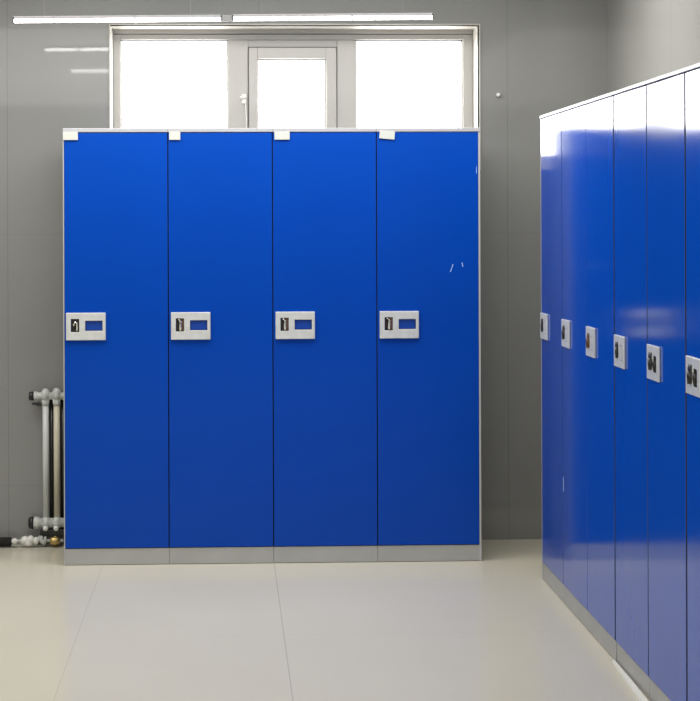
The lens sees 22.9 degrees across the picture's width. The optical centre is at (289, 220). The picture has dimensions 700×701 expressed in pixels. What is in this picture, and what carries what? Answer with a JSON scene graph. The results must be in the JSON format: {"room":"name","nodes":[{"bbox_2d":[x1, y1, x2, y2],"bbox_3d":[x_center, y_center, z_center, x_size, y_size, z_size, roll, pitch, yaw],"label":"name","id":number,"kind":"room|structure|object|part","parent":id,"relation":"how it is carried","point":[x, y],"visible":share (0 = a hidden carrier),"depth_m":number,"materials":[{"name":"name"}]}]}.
{"room":"changing room","nodes":[
{"label":"changing room","id":0,"kind":"room"},
{"bbox_2d":[0,0,607,544],"bbox_3d":[-0.911,0.109,8.089,4.764,2.750,0.320,0,0,-2],"label":"wall","id":1,"kind":"structure","parent":0,"point":[542,57],"depth_m":7.98,"materials":[{"name":"grey paint"}]},
{"bbox_2d":[28,388,63,535],"bbox_3d":[-1.036,1.097,7.880,0.308,0.670,0.088,0,0,-2],"label":"radiator","id":2,"kind":"object","parent":1,"relation":"attached to","point":[52,404],"visible":0.6,"depth_m":7.86,"materials":[{"name":"white metal"}]},
{"bbox_2d":[113,30,472,127],"bbox_3d":[0.018,-0.564,8.184,1.701,0.669,0.098,0,0,-2],"label":"window","id":3,"kind":"structure","parent":1,"relation":"in","point":[162,78],"depth_m":8.18,"materials":[{"name":"white glass"}]},
{"bbox_3d":[-0.545,-0.574,8.175,0.504,0.552,0.006,0,0,-2],"label":"glass pane","id":4,"kind":"part","parent":3,"relation":"part of","materials":[{"name":"white"}]},
{"bbox_3d":[-0.218,-0.571,8.142,0.030,0.045,0.032,0,0,-2],"label":"handle","id":5,"kind":"part","parent":3,"relation":"part of","materials":[{"name":"white paint"}]},
{"bbox_3d":[-0.206,-0.434,8.150,0.010,0.230,0.009,0,0,-2],"label":"stay cord","id":6,"kind":"part","parent":3,"relation":"part of","materials":[{"name":"white paint"}]},
{"bbox_3d":[0.008,-0.558,8.195,0.322,0.406,0.006,0,0,-2],"label":"glass pane","id":7,"kind":"part","parent":3,"relation":"part of","materials":[{"name":"white"}]},
{"bbox_3d":[0.565,-0.577,8.216,0.506,0.552,0.006,0,0,-2],"label":"glass pane","id":8,"kind":"part","parent":3,"relation":"part of","materials":[{"name":"white"}]},
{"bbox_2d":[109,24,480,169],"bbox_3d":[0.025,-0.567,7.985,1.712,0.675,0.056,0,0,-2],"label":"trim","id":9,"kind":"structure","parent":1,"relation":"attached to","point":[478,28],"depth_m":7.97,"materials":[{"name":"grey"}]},
{"bbox_2d":[0,539,649,700],"bbox_3d":[-0.708,1.533,2.614,5.404,0.100,11.277,0,0,-2],"label":"floor","id":10,"kind":"structure","parent":0,"point":[491,628],"depth_m":6.19,"materials":[{"name":"beige tile"}]},
{"bbox_2d":[0,535,62,546],"bbox_3d":[-1.604,1.458,7.831,1.150,0.056,0.053,0,0,-2],"label":"supply pipe","id":11,"kind":"object","parent":10,"relation":"on","point":[30,540],"visible":1,"depth_m":7.83,"materials":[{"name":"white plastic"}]},
{"bbox_2d":[63,128,169,565],"bbox_3d":[-0.754,0.544,7.625,0.450,1.878,0.411,0,0,-2],"label":"locker","id":12,"kind":"object","parent":10,"relation":"on","point":[116,238],"visible":0.98,"depth_m":7.44,"materials":[{"name":"blue metal"}]},
{"bbox_3d":[-0.977,0.553,7.625,0.004,1.861,0.395,0,0,-2],"label":"panel","id":13,"kind":"part","parent":12,"relation":"part of","materials":[{"name":"grey"}]},
{"bbox_3d":[-0.876,0.457,7.426,0.170,0.118,0.011,0,0,-2],"label":"lock plate","id":14,"kind":"part","parent":12,"relation":"part of","materials":[{"name":"silver metal"}]},
{"bbox_3d":[-0.758,-0.387,7.631,0.450,0.017,0.398,0,0,-2],"label":"panel","id":15,"kind":"part","parent":12,"relation":"part of","materials":[{"name":"grey metal"}]},
{"bbox_2d":[168,128,273,563],"bbox_3d":[-0.304,0.542,7.641,0.449,1.878,0.412,0,0,-2],"label":"locker","id":16,"kind":"object","parent":10,"relation":"on","point":[220,179],"visible":1,"depth_m":7.45,"materials":[{"name":"blue metal"}]},
{"bbox_3d":[-0.472,0.451,7.437,0.016,0.053,0.017,0,0,-2],"label":"latch lever","id":17,"kind":"part","parent":16,"relation":"part of","materials":[{"name":"silver metal"}]},
{"bbox_3d":[-0.426,0.455,7.442,0.170,0.118,0.011,0,0,-2],"label":"lock plate","id":18,"kind":"part","parent":16,"relation":"part of","materials":[{"name":"silver metal"}]},
{"bbox_3d":[-0.308,-0.388,7.648,0.449,0.017,0.398,0,0,-2],"label":"panel","id":19,"kind":"part","parent":16,"relation":"part of","materials":[{"name":"grey metal"}]},
{"bbox_2d":[272,128,377,562],"bbox_3d":[0.145,0.541,7.657,0.449,1.878,0.412,0,0,-2],"label":"locker","id":20,"kind":"object","parent":10,"relation":"on","point":[324,179],"visible":0.99,"depth_m":7.47,"materials":[{"name":"blue metal"}]},
{"bbox_3d":[-0.022,0.449,7.453,0.016,0.053,0.017,0,0,-2],"label":"latch lever","id":21,"kind":"part","parent":20,"relation":"part of","materials":[{"name":"silver metal"}]},
{"bbox_3d":[0.023,0.453,7.458,0.170,0.118,0.011,0,0,-2],"label":"lock plate","id":22,"kind":"part","parent":20,"relation":"part of","materials":[{"name":"silver metal"}]},
{"bbox_3d":[0.142,-0.390,7.664,0.449,0.017,0.398,0,0,-2],"label":"panel","id":23,"kind":"part","parent":20,"relation":"part of","materials":[{"name":"grey metal"}]},
{"bbox_2d":[376,128,481,561],"bbox_3d":[0.596,0.539,7.673,0.450,1.878,0.412,0,0,-2],"label":"locker","id":24,"kind":"object","parent":10,"relation":"on","point":[428,266],"visible":0.99,"depth_m":7.49,"materials":[{"name":"blue metal"}]},
{"bbox_3d":[0.428,0.447,7.470,0.016,0.053,0.017,0,0,-2],"label":"latch lever","id":25,"kind":"part","parent":24,"relation":"part of","materials":[{"name":"silver metal"}]},
{"bbox_3d":[0.473,0.452,7.474,0.170,0.118,0.011,0,0,-2],"label":"lock plate","id":26,"kind":"part","parent":24,"relation":"part of","materials":[{"name":"silver metal"}]},
{"bbox_3d":[0.592,-0.392,7.680,0.450,0.017,0.398,0,0,-2],"label":"panel","id":27,"kind":"part","parent":24,"relation":"part of","materials":[{"name":"grey metal"}]},
{"bbox_3d":[0.816,0.547,7.690,0.008,1.861,0.395,0,0,-2],"label":"panel","id":28,"kind":"part","parent":24,"relation":"part of","materials":[{"name":"grey"}]},
{"bbox_2d":[540,109,563,601],"bbox_3d":[1.269,0.523,6.894,0.484,1.906,0.450,0,0,-2],"label":"locker","id":29,"kind":"object","parent":10,"relation":"on","point":[550,123],"visible":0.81,"depth_m":6.87,"materials":[{"name":"blue metal"}]},
{"bbox_3d":[1.268,0.529,7.115,0.470,1.893,0.008,0,0,-2],"label":"panel","id":30,"kind":"part","parent":29,"relation":"part of","materials":[{"name":"grey metal"}]},
{"bbox_3d":[1.033,0.431,7.022,0.007,0.105,0.143,0,0,-2],"label":"lock plate","id":31,"kind":"part","parent":29,"relation":"part of","materials":[{"name":"silver metal"}]},
{"bbox_3d":[1.271,-0.424,6.894,0.473,0.012,0.450,0,0,-2],"label":"panel","id":32,"kind":"part","parent":29,"relation":"part of","materials":[{"name":"grey metal"}]},
{"bbox_2d":[561,101,588,629],"bbox_3d":[1.285,0.523,6.444,0.485,1.906,0.449,0,0,-2],"label":"locker","id":33,"kind":"object","parent":10,"relation":"on","point":[574,267],"visible":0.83,"depth_m":6.42,"materials":[{"name":"blue metal"}]},
{"bbox_3d":[1.049,0.431,6.572,0.007,0.105,0.143,0,0,-2],"label":"lock plate","id":34,"kind":"part","parent":33,"relation":"part of","materials":[{"name":"silver metal"}]},
{"bbox_3d":[1.288,-0.424,6.444,0.473,0.012,0.449,0,0,-2],"label":"panel","id":35,"kind":"part","parent":33,"relation":"part of","materials":[{"name":"grey metal"}]},
{"bbox_2d":[585,92,616,661],"bbox_3d":[1.301,0.523,5.994,0.486,1.906,0.449,0,0,-2],"label":"locker","id":36,"kind":"object","parent":10,"relation":"on","point":[600,253],"visible":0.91,"depth_m":5.97,"materials":[{"name":"blue metal"}]},
{"bbox_3d":[1.065,0.431,6.122,0.007,0.105,0.143,0,0,-2],"label":"lock plate","id":37,"kind":"part","parent":36,"relation":"part of","materials":[{"name":"silver metal"}]},
{"bbox_3d":[1.304,-0.424,5.995,0.473,0.012,0.449,0,0,-2],"label":"panel","id":38,"kind":"part","parent":36,"relation":"part of","materials":[{"name":"grey metal"}]},
{"bbox_2d":[612,659,647,700],"bbox_3d":[1.082,1.471,5.340,0.022,0.010,0.876,0,0,0],"label":"edging strip","id":39,"kind":"object","parent":10,"relation":"on","point":[630,683],"visible":1,"depth_m":5.47,"materials":[{"name":"white plastic"}]},
{"bbox_2d":[613,81,649,699],"bbox_3d":[1.318,0.523,5.545,0.484,1.906,0.449,0,0,-2],"label":"locker","id":40,"kind":"object","parent":10,"relation":"on","point":[630,102],"visible":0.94,"depth_m":5.52,"materials":[{"name":"blue metal"}]},
{"bbox_3d":[1.081,0.431,5.673,0.007,0.105,0.143,0,0,-2],"label":"lock plate","id":41,"kind":"part","parent":40,"relation":"part of","materials":[{"name":"silver metal"}]},
{"bbox_3d":[1.320,-0.424,5.545,0.473,0.012,0.449,0,0,-2],"label":"panel","id":42,"kind":"part","parent":40,"relation":"part of","materials":[{"name":"grey metal"}]},
{"bbox_2d":[646,68,687,700],"bbox_3d":[1.334,0.523,5.095,0.485,1.906,0.449,0,0,-2],"label":"locker","id":43,"kind":"object","parent":10,"relation":"on","point":[666,93],"visible":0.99,"depth_m":5.07,"materials":[{"name":"blue metal"}]},
{"bbox_3d":[1.098,0.431,5.223,0.007,0.105,0.143,0,0,-2],"label":"lock plate","id":44,"kind":"part","parent":43,"relation":"part of","materials":[{"name":"silver metal"}]},
{"bbox_3d":[1.337,-0.424,5.095,0.473,0.012,0.449,0,0,-2],"label":"panel","id":45,"kind":"part","parent":43,"relation":"part of","materials":[{"name":"grey metal"}]},
{"bbox_2d":[684,63,699,700],"bbox_3d":[1.349,0.523,4.645,0.486,1.906,0.450,0,0,-2],"label":"locker","id":46,"kind":"object","parent":10,"relation":"on","point":[693,71],"visible":1,"depth_m":4.79,"materials":[{"name":"blue metal"}]},
{"bbox_3d":[1.353,-0.424,4.645,0.473,0.012,0.450,0,0,-2],"label":"panel","id":47,"kind":"part","parent":46,"relation":"part of","materials":[{"name":"grey metal"}]},
{"bbox_3d":[1.114,0.431,4.773,0.007,0.105,0.143,0,0,-2],"label":"lock plate","id":48,"kind":"part","parent":46,"relation":"part of","materials":[{"name":"silver metal"}]},
{"bbox_2d":[607,0,699,92],"bbox_3d":[1.828,0.099,2.706,0.320,2.750,11.277,0,0,-2],"label":"wall","id":49,"kind":"structure","parent":0,"point":[648,39],"depth_m":7.22,"materials":[{"name":"grey paint"}]},
{"bbox_3d":[-0.717,-1.317,2.614,5.404,0.100,11.277,0,0,-2],"label":"ceiling","id":50,"kind":"structure","parent":0,"visible":0},
{"bbox_2d":[13,0,231,23],"bbox_3d":[-0.710,-1.054,7.319,0.923,0.435,0.031,-1,0,-2],"label":"lamp","id":51,"kind":"object","parent":50,"relation":"attached to","point":[126,18],"visible":1,"depth_m":7.31,"materials":[{"name":"white"}]},
{"bbox_2d":[14,18,220,22],"bbox_3d":[-0.728,-0.846,7.319,0.874,0.014,0.026,-1,0,-2],"label":"diffuser","id":52,"kind":"object","parent":51,"relation":"attached to","point":[16,20],"depth_m":7.31,"materials":[{"name":"white plastic"}]},
{"bbox_2d":[232,13,432,21],"bbox_3d":[0.180,-1.061,7.351,0.856,0.426,0.031,-1,0,-2],"label":"lamp","id":53,"kind":"object","parent":50,"relation":"attached to","point":[353,16],"visible":1,"depth_m":7.34,"materials":[{"name":"white"}]},
{"bbox_2d":[233,16,431,20],"bbox_3d":[0.182,-0.857,7.351,0.848,0.014,0.026,-1,0,-2],"label":"diffuser","id":54,"kind":"object","parent":53,"relation":"attached to","point":[235,18],"depth_m":7.34,"materials":[{"name":"white plastic"}]}
]}

